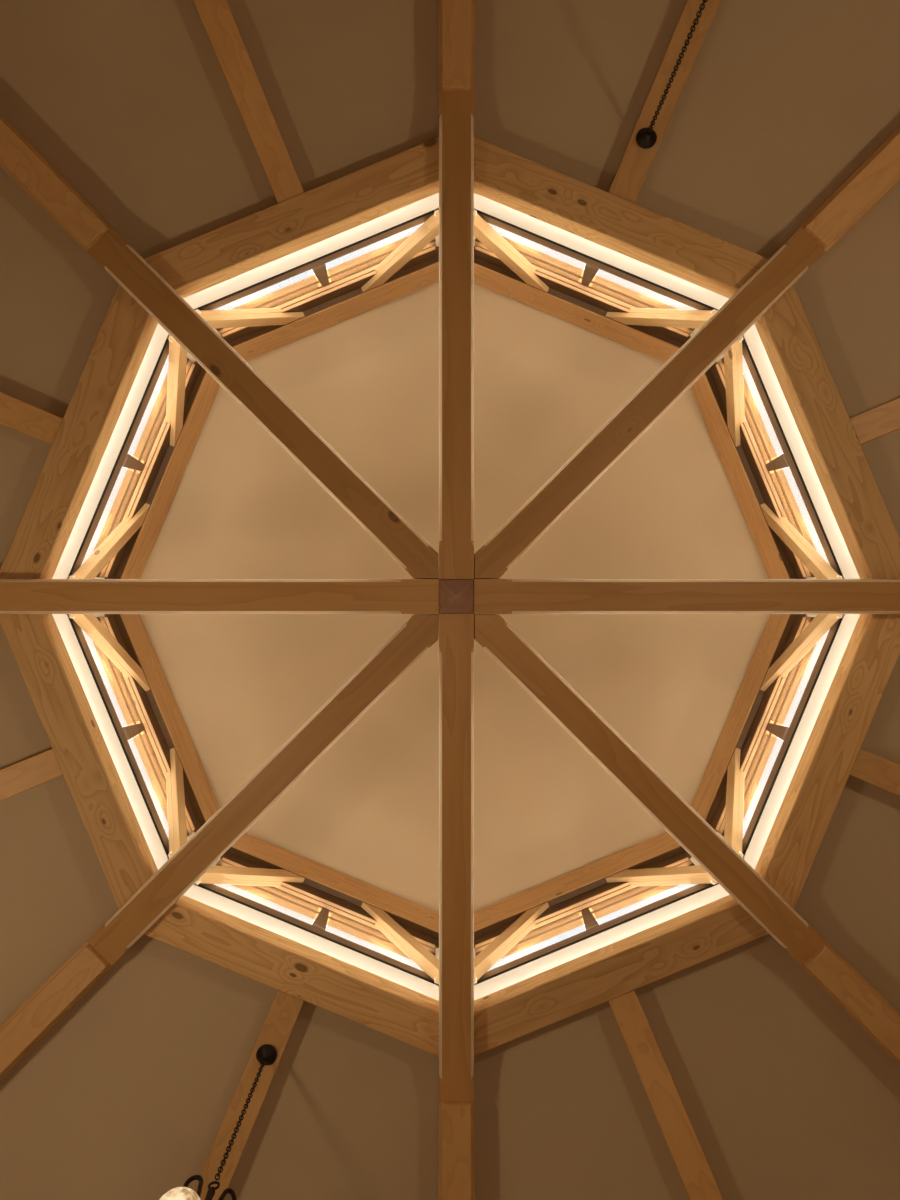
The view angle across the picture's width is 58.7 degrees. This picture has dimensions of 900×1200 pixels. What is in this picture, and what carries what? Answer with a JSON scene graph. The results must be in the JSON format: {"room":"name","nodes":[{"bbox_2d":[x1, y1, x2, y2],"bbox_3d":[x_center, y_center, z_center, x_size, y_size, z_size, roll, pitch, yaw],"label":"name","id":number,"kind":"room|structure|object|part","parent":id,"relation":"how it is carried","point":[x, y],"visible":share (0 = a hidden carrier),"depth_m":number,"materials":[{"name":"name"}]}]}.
{"room":"octagonal pavilion interior","nodes":[
{"label":"octagonal pavilion interior","id":0,"kind":"room"},
{"bbox_2d":[0,0,899,1199],"bbox_3d":[0.039,-0.021,4.628,11.600,1.345,11.600,22,-90,0],"label":"ceiling","id":1,"kind":"structure","parent":0,"point":[784,1095],"depth_m":4.89,"materials":[{"name":"paint"}]},
{"bbox_2d":[0,749,62,800],"bbox_3d":[-3.522,1.454,4.582,2.392,1.027,0.176,-22,-90,0],"label":"rafter","id":2,"kind":"object","parent":1,"relation":"attached to","point":[36,770],"visible":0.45,"depth_m":4.88,"materials":[{"name":"brown wood"}]},
{"bbox_2d":[0,392,62,443],"bbox_3d":[-3.522,-1.496,4.582,2.392,1.027,0.176,22,-90,0],"label":"rafter","id":3,"kind":"object","parent":1,"relation":"attached to","point":[16,414],"visible":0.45,"depth_m":4.88,"materials":[{"name":"brown wood"}]},
{"bbox_2d":[0,113,115,261],"bbox_3d":[-2.871,-2.931,4.528,2.169,0.999,0.216,45,-90,0],"label":"rafter","id":4,"kind":"object","parent":1,"relation":"attached to","point":[19,158],"visible":0.79,"depth_m":4.67,"materials":[{"name":"brown wood"}]},
{"bbox_2d":[0,935,116,1078],"bbox_3d":[-2.871,2.889,4.528,2.169,0.999,0.216,-45,-90,0],"label":"rafter","id":5,"kind":"object","parent":1,"relation":"attached to","point":[30,1022],"visible":0.75,"depth_m":4.67,"materials":[{"name":"brown wood"}]},
{"bbox_2d":[0,284,157,578],"bbox_3d":[-2.299,-0.990,5.008,0.252,0.177,1.972,23,-90,0],"label":"beam","id":6,"kind":"structure","parent":1,"relation":"attached to","point":[126,332],"depth_m":4.92,"materials":[{"name":"brown wood"}]},
{"bbox_2d":[52,323,168,578],"bbox_3d":[-2.335,-1.004,5.243,0.160,0.400,1.968,22,-90,0],"label":"trim","id":7,"kind":"structure","parent":6,"relation":"attached to","point":[155,347],"depth_m":5.34,"materials":[{"name":"white paint"}]},
{"bbox_2d":[67,335,189,578],"bbox_3d":[-2.286,-0.984,5.822,0.070,0.750,1.832,23,-90,0],"label":"window","id":8,"kind":"structure","parent":7,"relation":"on","point":[149,417],"depth_m":5.69,"materials":[{"name":"clear glass"}]},
{"bbox_3d":[-2.455,-0.577,5.870,0.006,0.593,0.777,23,-90,0],"label":"pane","id":9,"kind":"part","parent":8,"relation":"part of","materials":[{"name":"clear glass"}]},
{"bbox_3d":[-2.118,-1.391,5.870,0.006,0.593,0.777,23,-90,0],"label":"pane","id":10,"kind":"part","parent":8,"relation":"part of","materials":[{"name":"clear glass"}]},
{"bbox_2d":[0,614,157,908],"bbox_3d":[-2.299,0.948,5.008,0.252,0.177,1.972,-22,-90,0],"label":"beam","id":11,"kind":"structure","parent":1,"relation":"attached to","point":[45,665],"depth_m":4.92,"materials":[{"name":"brown wood"}]},
{"bbox_2d":[52,614,167,869],"bbox_3d":[-2.335,0.963,5.243,0.160,0.400,1.968,-22,-90,0],"label":"trim","id":12,"kind":"structure","parent":11,"relation":"attached to","point":[62,621],"depth_m":5.34,"materials":[{"name":"white paint"}]},
{"bbox_2d":[67,614,188,859],"bbox_3d":[-2.286,0.942,5.822,0.070,0.750,1.832,-23,-90,0],"label":"window","id":13,"kind":"structure","parent":12,"relation":"on","point":[110,682],"depth_m":5.69,"materials":[{"name":"clear glass"}]},
{"bbox_3d":[-2.455,0.535,5.870,0.006,0.593,0.777,-23,-90,0],"label":"pane","id":14,"kind":"part","parent":13,"relation":"part of","materials":[{"name":"clear glass"}]},
{"bbox_3d":[-2.118,1.349,5.870,0.006,0.593,0.777,-22,-90,0],"label":"pane","id":15,"kind":"part","parent":13,"relation":"part of","materials":[{"name":"glass"}]},
{"bbox_2d":[0,579,439,613],"bbox_3d":[-1.528,-0.021,4.904,2.927,0.212,0.212,0,-90,0],"label":"beam","id":16,"kind":"structure","parent":1,"relation":"attached to","point":[17,596],"depth_m":4.80,"materials":[{"name":"brown wood"}]},
{"bbox_2d":[193,0,303,202],"bbox_3d":[-1.436,-3.582,4.582,0.176,1.027,2.392,-22,-90,0],"label":"rafter","id":17,"kind":"object","parent":1,"relation":"attached to","point":[217,18],"visible":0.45,"depth_m":4.74,"materials":[{"name":"brown wood"}]},
{"bbox_2d":[194,990,303,1199],"bbox_3d":[-1.436,3.540,4.582,0.176,1.027,2.392,22,-90,0],"label":"rafter","id":18,"kind":"object","parent":1,"relation":"attached to","point":[284,1011],"visible":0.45,"depth_m":4.74,"materials":[{"name":"brown wood"}]},
{"bbox_2d":[159,1044,276,1199],"bbox_3d":[-1.092,2.700,3.944,0.530,1.748,0.506,0,-90,0],"label":"chandelier","id":19,"kind":"object","parent":18,"relation":"hanging from","point":[266,1054],"visible":1,"depth_m":3.79,"materials":[{"name":"black metal"}]},
{"bbox_3d":[-1.127,2.548,3.304,0.204,0.201,0.204,0,-90,0],"label":"lamp shade","id":20,"kind":"part","parent":19,"relation":"part of","materials":[{"name":"beige glass"}]},
{"bbox_3d":[-1.103,2.737,3.422,0.060,0.688,0.060,0,-90,0],"label":"stem","id":21,"kind":"part","parent":19,"relation":"part of","materials":[{"name":"black metal"}]},
{"bbox_3d":[-1.103,2.737,4.275,0.021,1.001,0.021,-17,-90,0],"label":"chain","id":22,"kind":"part","parent":19,"relation":"part of","materials":[{"name":"black metal"}]},
{"bbox_2d":[87,227,438,578],"bbox_3d":[-1.087,-1.147,4.904,2.876,0.212,0.212,45,-90,0],"label":"beam","id":23,"kind":"structure","parent":1,"relation":"attached to","point":[111,251],"depth_m":4.80,"materials":[{"name":"brown wood"}]},
{"bbox_2d":[87,614,438,965],"bbox_3d":[-1.087,1.105,4.904,2.876,0.212,0.212,-45,-90,0],"label":"beam","id":24,"kind":"structure","parent":1,"relation":"attached to","point":[419,633],"depth_m":4.80,"materials":[{"name":"brown wood"}]},
{"bbox_2d":[144,137,438,297],"bbox_3d":[-0.930,-2.359,5.008,1.972,0.177,0.252,-22,-90,0],"label":"beam","id":25,"kind":"structure","parent":1,"relation":"attached to","point":[405,178],"depth_m":4.92,"materials":[{"name":"brown wood"}]},
{"bbox_2d":[183,193,438,308],"bbox_3d":[-0.945,-2.395,5.243,1.968,0.400,0.160,-22,-90,0],"label":"trim","id":26,"kind":"structure","parent":25,"relation":"attached to","point":[430,203],"depth_m":5.34,"materials":[{"name":"white paint"}]},
{"bbox_2d":[195,209,436,330],"bbox_3d":[-0.924,-2.346,5.822,1.832,0.750,0.070,-23,-90,0],"label":"window","id":27,"kind":"structure","parent":26,"relation":"on","point":[366,253],"depth_m":5.68,"materials":[{"name":"clear glass"}]},
{"bbox_3d":[-1.331,-2.178,5.870,0.777,0.593,0.006,-22,-90,0],"label":"pane","id":28,"kind":"part","parent":27,"relation":"part of","materials":[{"name":"glass"}]},
{"bbox_3d":[-0.517,-2.515,5.870,0.777,0.593,0.006,-23,-90,0],"label":"pane","id":29,"kind":"part","parent":27,"relation":"part of","materials":[{"name":"clear glass"}]},
{"bbox_2d":[144,895,438,1055],"bbox_3d":[-0.930,2.317,5.008,1.972,0.177,0.252,23,-90,0],"label":"beam","id":30,"kind":"structure","parent":1,"relation":"attached to","point":[192,926],"depth_m":4.92,"materials":[{"name":"brown wood"}]},
{"bbox_2d":[183,884,438,1000],"bbox_3d":[-0.945,2.353,5.243,1.968,0.400,0.160,22,-90,0],"label":"trim","id":31,"kind":"structure","parent":30,"relation":"attached to","point":[195,892],"depth_m":5.34,"materials":[{"name":"white paint"}]},
{"bbox_2d":[194,863,435,983],"bbox_3d":[-0.924,2.304,5.822,1.832,0.750,0.070,23,-90,0],"label":"window","id":32,"kind":"structure","parent":31,"relation":"on","point":[291,909],"depth_m":5.69,"materials":[{"name":"clear glass"}]},
{"bbox_3d":[-1.331,2.136,5.870,0.777,0.593,0.006,23,-90,0],"label":"pane","id":33,"kind":"part","parent":32,"relation":"part of","materials":[{"name":"clear glass"}]},
{"bbox_3d":[-0.517,2.473,5.870,0.777,0.593,0.006,23,-90,0],"label":"pane","id":34,"kind":"part","parent":32,"relation":"part of","materials":[{"name":"clear glass"}]},
{"bbox_2d":[439,92,473,579],"bbox_3d":[0.039,-1.587,4.904,0.212,0.212,2.927,0,-90,0],"label":"beam","id":35,"kind":"structure","parent":1,"relation":"attached to","point":[456,109],"depth_m":4.80,"materials":[{"name":"brown wood"}]},
{"bbox_2d":[438,0,474,91],"bbox_3d":[0.039,-4.136,4.528,0.216,0.999,2.169,0,-90,0],"label":"rafter","id":36,"kind":"object","parent":1,"relation":"attached to","point":[456,18],"visible":0.69,"depth_m":4.71,"materials":[{"name":"brown wood"}]},
{"bbox_2d":[439,613,473,1101],"bbox_3d":[0.039,1.546,4.904,0.212,0.212,2.927,0,-90,0],"label":"beam","id":37,"kind":"structure","parent":1,"relation":"attached to","point":[456,630],"depth_m":4.80,"materials":[{"name":"brown wood"}]},
{"bbox_2d":[438,1102,474,1199],"bbox_3d":[0.039,4.095,4.528,0.216,0.999,2.169,0,-90,0],"label":"rafter","id":38,"kind":"object","parent":1,"relation":"attached to","point":[456,1129],"visible":0.69,"depth_m":4.70,"materials":[{"name":"brown wood"}]},
{"bbox_2d":[474,137,768,298],"bbox_3d":[1.008,-2.359,5.008,1.972,0.177,0.252,23,-90,0],"label":"beam","id":39,"kind":"structure","parent":1,"relation":"attached to","point":[502,176],"depth_m":4.92,"materials":[{"name":"brown wood"}]},
{"bbox_2d":[474,193,728,309],"bbox_3d":[1.022,-2.395,5.243,1.968,0.400,0.160,22,-90,0],"label":"trim","id":40,"kind":"structure","parent":39,"relation":"attached to","point":[483,204],"depth_m":5.34,"materials":[{"name":"white paint"}]},
{"bbox_2d":[434,208,476,245],"bbox_3d":[0.039,-2.713,5.559,0.290,0.988,0.195,0,-90,0],"label":"trim","id":41,"kind":"structure","parent":40,"relation":"on","point":[435,210],"depth_m":5.77,"materials":[{"name":"white paint"}]},
{"bbox_2d":[475,209,715,330],"bbox_3d":[1.002,-2.346,5.822,1.832,0.750,0.070,23,-90,0],"label":"window","id":42,"kind":"structure","parent":40,"relation":"on","point":[544,253],"depth_m":5.68,"materials":[{"name":"clear glass"}]},
{"bbox_3d":[0.595,-2.515,5.870,0.777,0.593,0.006,23,-90,0],"label":"pane","id":43,"kind":"part","parent":42,"relation":"part of","materials":[{"name":"clear glass"}]},
{"bbox_3d":[1.409,-2.178,5.870,0.777,0.593,0.006,23,-90,0],"label":"pane","id":44,"kind":"part","parent":42,"relation":"part of","materials":[{"name":"clear glass"}]},
{"bbox_2d":[474,895,768,1055],"bbox_3d":[1.008,2.317,5.008,1.972,0.177,0.252,-22,-90,0],"label":"beam","id":45,"kind":"structure","parent":1,"relation":"attached to","point":[710,930],"depth_m":4.92,"materials":[{"name":"brown wood"}]},
{"bbox_2d":[474,884,729,999],"bbox_3d":[1.022,2.353,5.243,1.968,0.400,0.160,-22,-90,0],"label":"trim","id":46,"kind":"structure","parent":45,"relation":"attached to","point":[716,892],"depth_m":5.34,"materials":[{"name":"white paint"}]},
{"bbox_2d":[474,863,718,984],"bbox_3d":[1.002,2.304,5.822,1.832,0.750,0.070,-23,-90,0],"label":"window","id":47,"kind":"structure","parent":46,"relation":"on","point":[636,902],"depth_m":5.69,"materials":[{"name":"clear glass"}]},
{"bbox_3d":[0.595,2.473,5.870,0.777,0.593,0.006,-23,-90,0],"label":"pane","id":48,"kind":"part","parent":47,"relation":"part of","materials":[{"name":"clear glass"}]},
{"bbox_3d":[1.409,2.136,5.870,0.777,0.593,0.006,-22,-90,0],"label":"pane","id":49,"kind":"part","parent":47,"relation":"part of","materials":[{"name":"glass"}]},
{"bbox_2d":[474,227,825,578],"bbox_3d":[1.165,-1.147,4.904,2.876,0.212,0.212,-45,-90,0],"label":"beam","id":50,"kind":"structure","parent":1,"relation":"attached to","point":[801,251],"depth_m":4.80,"materials":[{"name":"brown wood"}]},
{"bbox_2d":[474,614,825,965],"bbox_3d":[1.165,1.105,4.904,2.876,0.212,0.212,45,-90,0],"label":"beam","id":51,"kind":"structure","parent":1,"relation":"attached to","point":[492,632],"depth_m":4.80,"materials":[{"name":"brown wood"}]},
{"bbox_2d":[608,0,719,202],"bbox_3d":[1.514,-3.582,4.582,0.176,1.027,2.392,22,-90,0],"label":"rafter","id":52,"kind":"object","parent":1,"relation":"attached to","point":[636,161],"visible":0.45,"depth_m":4.74,"materials":[{"name":"brown wood"}]},
{"bbox_2d":[636,0,707,148],"bbox_3d":[1.145,-2.791,3.884,0.508,1.868,0.530,0,-90,0],"label":"chandelier","id":53,"kind":"object","parent":52,"relation":"hanging from","point":[646,138],"visible":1,"depth_m":4.51,"materials":[{"name":"black metal"}]},
{"bbox_2d":[609,990,722,1199],"bbox_3d":[1.514,3.540,4.582,0.176,1.027,2.392,-22,-90,0],"label":"rafter","id":54,"kind":"object","parent":1,"relation":"attached to","point":[692,1165],"visible":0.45,"depth_m":4.73,"materials":[{"name":"brown wood"}]},
{"bbox_2d":[473,579,899,613],"bbox_3d":[1.605,-0.021,4.904,2.927,0.212,0.212,0,-90,0],"label":"beam","id":55,"kind":"structure","parent":1,"relation":"attached to","point":[490,596],"depth_m":4.80,"materials":[{"name":"brown wood"}]},
{"bbox_2d":[440,580,472,612],"bbox_3d":[0.039,-0.021,5.036,0.200,0.728,0.200,0,-90,0],"label":"post","id":56,"kind":"object","parent":55,"relation":"attached to","point":[456,596],"visible":1,"depth_m":4.75,"materials":[{"name":"brown wood"}]},
{"bbox_2d":[754,284,899,578],"bbox_3d":[2.377,-0.990,5.008,0.252,0.177,1.972,-22,-90,0],"label":"beam","id":57,"kind":"structure","parent":1,"relation":"attached to","point":[785,331],"depth_m":4.92,"materials":[{"name":"brown wood"}]},
{"bbox_2d":[743,324,859,578],"bbox_3d":[2.413,-1.004,5.243,0.160,0.400,1.968,-22,-90,0],"label":"trim","id":58,"kind":"structure","parent":57,"relation":"attached to","point":[753,340],"depth_m":5.34,"materials":[{"name":"white paint"}]},
{"bbox_2d":[722,335,842,577],"bbox_3d":[2.364,-0.984,5.822,0.070,0.750,1.832,-23,-90,0],"label":"window","id":59,"kind":"structure","parent":58,"relation":"on","point":[761,417],"depth_m":5.68,"materials":[{"name":"brown glass"}]},
{"bbox_3d":[2.196,-1.391,5.870,0.006,0.593,0.777,-22,-90,0],"label":"pane","id":60,"kind":"part","parent":59,"relation":"part of","materials":[{"name":"glass"}]},
{"bbox_3d":[2.533,-0.577,5.870,0.006,0.593,0.777,-23,-90,0],"label":"pane","id":61,"kind":"part","parent":59,"relation":"part of","materials":[{"name":"clear glass"}]},
{"bbox_2d":[754,614,899,908],"bbox_3d":[2.377,0.948,5.008,0.252,0.177,1.972,23,-90,0],"label":"beam","id":62,"kind":"structure","parent":1,"relation":"attached to","point":[871,654],"depth_m":4.92,"materials":[{"name":"brown wood"}]},
{"bbox_2d":[744,614,859,868],"bbox_3d":[2.413,0.963,5.243,0.160,0.400,1.968,22,-90,0],"label":"trim","id":63,"kind":"structure","parent":62,"relation":"attached to","point":[849,621],"depth_m":5.34,"materials":[{"name":"white paint"}]},
{"bbox_2d":[722,615,843,858],"bbox_3d":[2.364,0.942,5.822,0.070,0.750,1.832,23,-90,0],"label":"window","id":64,"kind":"structure","parent":63,"relation":"on","point":[800,682],"depth_m":5.68,"materials":[{"name":"brown glass"}]},
{"bbox_3d":[2.196,1.349,5.870,0.006,0.593,0.777,23,-90,0],"label":"pane","id":65,"kind":"part","parent":64,"relation":"part of","materials":[{"name":"clear glass"}]},
{"bbox_3d":[2.533,0.535,5.870,0.006,0.593,0.777,23,-90,0],"label":"pane","id":66,"kind":"part","parent":64,"relation":"part of","materials":[{"name":"clear glass"}]},
{"bbox_2d":[791,937,899,1065],"bbox_3d":[2.949,2.889,4.528,2.169,0.999,0.216,45,-90,0],"label":"rafter","id":67,"kind":"object","parent":1,"relation":"attached to","point":[826,966],"visible":0.79,"depth_m":4.68,"materials":[{"name":"brown wood"}]},
{"bbox_2d":[794,127,899,256],"bbox_3d":[2.949,-2.931,4.528,2.169,0.999,0.216,-45,-90,0],"label":"rafter","id":68,"kind":"object","parent":1,"relation":"attached to","point":[880,172],"visible":0.76,"depth_m":4.68,"materials":[{"name":"brown wood"}]},
{"bbox_2d":[850,397,899,444],"bbox_3d":[3.600,-1.496,4.582,2.392,1.027,0.176,-22,-90,0],"label":"rafter","id":69,"kind":"object","parent":1,"relation":"attached to","point":[881,420],"visible":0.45,"depth_m":4.89,"materials":[{"name":"brown wood"}]},
{"bbox_2d":[850,749,899,795],"bbox_3d":[3.600,1.454,4.582,2.392,1.027,0.176,22,-90,0],"label":"rafter","id":70,"kind":"object","parent":1,"relation":"attached to","point":[871,768],"visible":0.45,"depth_m":4.89,"materials":[{"name":"brown wood"}]},
{"bbox_2d":[128,270,781,924],"bbox_3d":[0.039,-0.021,6.858,5.516,1.164,5.516,22,-90,0],"label":"ceiling","id":71,"kind":"structure","parent":0,"point":[241,686],"depth_m":6.61,"materials":[{"name":"paint"}]},
{"bbox_2d":[130,457,145,473],"bbox_3d":[-2.406,-1.034,6.291,0.161,0.102,2.239,22,-90,0],"label":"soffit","id":72,"kind":"structure","parent":71,"relation":"attached to","point":[140,460],"depth_m":6.26,"materials":[{"name":"wood"}]},
{"bbox_2d":[130,720,146,736],"bbox_3d":[-2.406,0.992,6.291,0.161,0.102,2.239,-22,-90,0],"label":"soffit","id":73,"kind":"structure","parent":71,"relation":"attached to","point":[139,721],"depth_m":6.26,"materials":[{"name":"wood"}]},
{"bbox_2d":[99,614,219,834],"bbox_3d":[-2.247,0.926,6.159,0.172,0.498,2.119,-22,-90,0],"label":"header beam","id":74,"kind":"structure","parent":71,"relation":"attached to","point":[157,708],"depth_m":6.07,"materials":[{"name":"brown wood"}]},
{"bbox_2d":[67,576,104,617],"bbox_3d":[-2.654,-0.021,5.559,0.195,0.988,0.290,0,-90,0],"label":"trim","id":75,"kind":"structure","parent":74,"relation":"attached to","point":[95,615],"depth_m":5.80,"materials":[{"name":"white paint"}]},
{"bbox_2d":[69,614,149,690],"bbox_3d":[-2.427,0.380,5.727,0.080,0.626,0.673,-22,-90,0],"label":"knee brace","id":76,"kind":"object","parent":74,"relation":"attached to","point":[88,623],"visible":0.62,"depth_m":5.72,"materials":[{"name":"brown wood"}]},
{"bbox_2d":[166,748,186,857],"bbox_3d":[-1.988,1.439,5.727,0.080,0.626,0.673,-22,-90,0],"label":"knee brace","id":77,"kind":"object","parent":74,"relation":"attached to","point":[177,830],"visible":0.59,"depth_m":5.72,"materials":[{"name":"brown wood"}]},
{"bbox_2d":[99,360,219,578],"bbox_3d":[-2.247,-0.968,6.159,0.172,0.498,2.119,22,-90,0],"label":"header beam","id":78,"kind":"structure","parent":71,"relation":"attached to","point":[166,464],"depth_m":6.07,"materials":[{"name":"brown wood"}]},
{"bbox_2d":[69,503,149,578],"bbox_3d":[-2.427,-0.422,5.727,0.080,0.626,0.673,22,-90,0],"label":"knee brace","id":79,"kind":"object","parent":78,"relation":"attached to","point":[126,529],"visible":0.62,"depth_m":5.72,"materials":[{"name":"brown wood"}]},
{"bbox_2d":[166,335,186,446],"bbox_3d":[-1.988,-1.481,5.727,0.080,0.626,0.673,22,-90,0],"label":"knee brace","id":80,"kind":"object","parent":78,"relation":"attached to","point":[177,363],"visible":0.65,"depth_m":5.72,"materials":[{"name":"brown wood"}]},
{"bbox_2d":[316,272,331,287],"bbox_3d":[-0.974,-2.466,6.291,2.239,0.102,0.161,-22,-90,0],"label":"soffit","id":81,"kind":"structure","parent":71,"relation":"attached to","point":[329,277],"depth_m":6.26,"materials":[{"name":"wood"}]},
{"bbox_2d":[218,833,438,952],"bbox_3d":[-0.908,2.265,6.159,2.119,0.498,0.172,22,-90,0],"label":"header beam","id":82,"kind":"structure","parent":71,"relation":"attached to","point":[323,886],"depth_m":6.07,"materials":[{"name":"brown wood"}]},
{"bbox_2d":[167,831,220,884],"bbox_3d":[-1.865,1.883,5.559,0.195,0.988,0.290,-45,-90,0],"label":"trim","id":83,"kind":"structure","parent":82,"relation":"attached to","point":[193,832],"depth_m":5.80,"materials":[{"name":"white paint"}]},
{"bbox_2d":[195,865,304,886],"bbox_3d":[-1.421,2.006,5.727,0.673,0.626,0.080,22,-90,0],"label":"knee brace","id":84,"kind":"object","parent":82,"relation":"attached to","point":[230,875],"visible":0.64,"depth_m":5.72,"materials":[{"name":"brown wood"}]},
{"bbox_2d":[361,902,438,983],"bbox_3d":[-0.362,2.445,5.727,0.673,0.626,0.080,22,-90,0],"label":"knee brace","id":85,"kind":"object","parent":82,"relation":"attached to","point":[390,928],"visible":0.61,"depth_m":5.72,"materials":[{"name":"brown wood"}]},
{"bbox_2d":[218,241,438,360],"bbox_3d":[-0.908,-2.307,6.159,2.119,0.498,0.172,-22,-90,0],"label":"header beam","id":86,"kind":"structure","parent":71,"relation":"attached to","point":[322,308],"depth_m":6.07,"materials":[{"name":"brown wood"}]},
{"bbox_2d":[167,309,220,362],"bbox_3d":[-1.865,-1.925,5.559,0.195,0.988,0.290,45,-90,0],"label":"trim","id":87,"kind":"structure","parent":86,"relation":"attached to","point":[189,356],"depth_m":5.80,"materials":[{"name":"white paint"}]},
{"bbox_2d":[196,308,303,328],"bbox_3d":[-1.421,-2.049,5.727,0.673,0.626,0.080,-22,-90,0],"label":"knee brace","id":88,"kind":"object","parent":86,"relation":"attached to","point":[231,318],"visible":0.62,"depth_m":5.72,"materials":[{"name":"brown wood"}]},
{"bbox_2d":[361,210,438,291],"bbox_3d":[-0.362,-2.487,5.727,0.673,0.626,0.080,-22,-90,0],"label":"knee brace","id":89,"kind":"object","parent":86,"relation":"attached to","point":[429,229],"visible":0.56,"depth_m":5.72,"materials":[{"name":"brown wood"}]},
{"bbox_2d":[474,832,692,952],"bbox_3d":[0.986,2.265,6.159,2.119,0.498,0.172,-22,-90,0],"label":"header beam","id":90,"kind":"structure","parent":71,"relation":"attached to","point":[586,886],"depth_m":6.07,"materials":[{"name":"brown wood"}]},
{"bbox_2d":[434,948,476,985],"bbox_3d":[0.039,2.671,5.559,0.290,0.988,0.195,0,-90,0],"label":"trim","id":91,"kind":"structure","parent":90,"relation":"attached to","point":[437,949],"depth_m":5.78,"materials":[{"name":"white paint"}]},
{"bbox_2d":[474,902,548,982],"bbox_3d":[0.440,2.445,5.727,0.673,0.626,0.080,-22,-90,0],"label":"knee brace","id":92,"kind":"object","parent":90,"relation":"attached to","point":[525,923],"visible":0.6,"depth_m":5.72,"materials":[{"name":"brown wood"}]},
{"bbox_2d":[606,865,717,886],"bbox_3d":[1.499,2.006,5.727,0.673,0.626,0.080,-22,-90,0],"label":"knee brace","id":93,"kind":"object","parent":90,"relation":"attached to","point":[680,875],"visible":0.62,"depth_m":5.72,"materials":[{"name":"brown wood"}]},
{"bbox_2d":[474,241,692,361],"bbox_3d":[0.986,-2.307,6.159,2.119,0.498,0.172,22,-90,0],"label":"header beam","id":94,"kind":"structure","parent":71,"relation":"attached to","point":[568,300],"depth_m":6.07,"materials":[{"name":"brown wood"}]},
{"bbox_2d":[474,211,548,291],"bbox_3d":[0.440,-2.487,5.727,0.673,0.626,0.080,22,-90,0],"label":"knee brace","id":95,"kind":"object","parent":94,"relation":"attached to","point":[483,231],"visible":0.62,"depth_m":5.73,"materials":[{"name":"brown wood"}]},
{"bbox_2d":[606,308,716,328],"bbox_3d":[1.499,-2.049,5.727,0.673,0.626,0.080,22,-90,0],"label":"knee brace","id":96,"kind":"object","parent":94,"relation":"attached to","point":[678,318],"visible":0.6,"depth_m":5.72,"materials":[{"name":"brown wood"}]},
{"bbox_2d":[690,308,743,362],"bbox_3d":[1.943,-1.925,5.559,0.195,0.988,0.290,-45,-90,0],"label":"trim","id":97,"kind":"structure","parent":94,"relation":"attached to","point":[714,309],"depth_m":5.79,"materials":[{"name":"white paint"}]},
{"bbox_2d":[578,273,594,287],"bbox_3d":[1.052,-2.466,6.291,2.239,0.102,0.161,22,-90,0],"label":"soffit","id":98,"kind":"structure","parent":71,"relation":"attached to","point":[581,276],"depth_m":6.26,"materials":[{"name":"wood"}]},
{"bbox_2d":[691,359,810,578],"bbox_3d":[2.325,-0.968,6.159,0.172,0.498,2.119,-22,-90,0],"label":"header beam","id":99,"kind":"structure","parent":71,"relation":"attached to","point":[744,466],"depth_m":6.07,"materials":[{"name":"brown wood"}]},
{"bbox_2d":[724,336,744,446],"bbox_3d":[2.067,-1.481,5.727,0.080,0.626,0.673,-22,-90,0],"label":"knee brace","id":100,"kind":"object","parent":99,"relation":"attached to","point":[733,357],"visible":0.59,"depth_m":5.72,"materials":[{"name":"brown wood"}]},
{"bbox_2d":[760,503,841,578],"bbox_3d":[2.505,-0.422,5.727,0.080,0.626,0.673,-22,-90,0],"label":"knee brace","id":101,"kind":"object","parent":99,"relation":"attached to","point":[782,527],"visible":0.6,"depth_m":5.72,"materials":[{"name":"brown wood"}]},
{"bbox_2d":[806,576,844,617],"bbox_3d":[2.732,-0.021,5.559,0.195,0.988,0.290,0,-90,0],"label":"trim","id":102,"kind":"structure","parent":99,"relation":"attached to","point":[807,615],"depth_m":5.80,"materials":[{"name":"white paint"}]},
{"bbox_2d":[691,614,811,834],"bbox_3d":[2.325,0.926,6.159,0.172,0.498,2.119,22,-90,0],"label":"header beam","id":103,"kind":"structure","parent":71,"relation":"attached to","point":[751,711],"depth_m":6.07,"materials":[{"name":"brown wood"}]},
{"bbox_2d":[690,832,743,884],"bbox_3d":[1.943,1.883,5.559,0.195,0.988,0.290,45,-90,0],"label":"trim","id":104,"kind":"structure","parent":103,"relation":"attached to","point":[692,859],"depth_m":5.81,"materials":[{"name":"white paint"}]},
{"bbox_2d":[724,748,744,856],"bbox_3d":[2.067,1.439,5.727,0.080,0.626,0.673,22,-90,0],"label":"knee brace","id":105,"kind":"object","parent":103,"relation":"attached to","point":[733,830],"visible":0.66,"depth_m":5.72,"materials":[{"name":"brown wood"}]},
{"bbox_2d":[760,614,842,690],"bbox_3d":[2.505,0.380,5.727,0.080,0.626,0.673,22,-90,0],"label":"knee brace","id":106,"kind":"object","parent":103,"relation":"attached to","point":[821,623],"visible":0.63,"depth_m":5.72,"materials":[{"name":"brown wood"}]},
{"bbox_2d":[764,457,779,474],"bbox_3d":[2.484,-1.034,6.291,0.161,0.102,2.239,-22,-90,0],"label":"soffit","id":107,"kind":"structure","parent":71,"relation":"attached to","point":[771,459],"depth_m":6.26,"materials":[{"name":"wood"}]},
{"bbox_2d":[764,720,779,736],"bbox_3d":[2.484,0.992,6.291,0.161,0.102,2.239,22,-90,0],"label":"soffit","id":108,"kind":"structure","parent":71,"relation":"attached to","point":[769,721],"depth_m":6.26,"materials":[{"name":"wood"}]}
]}

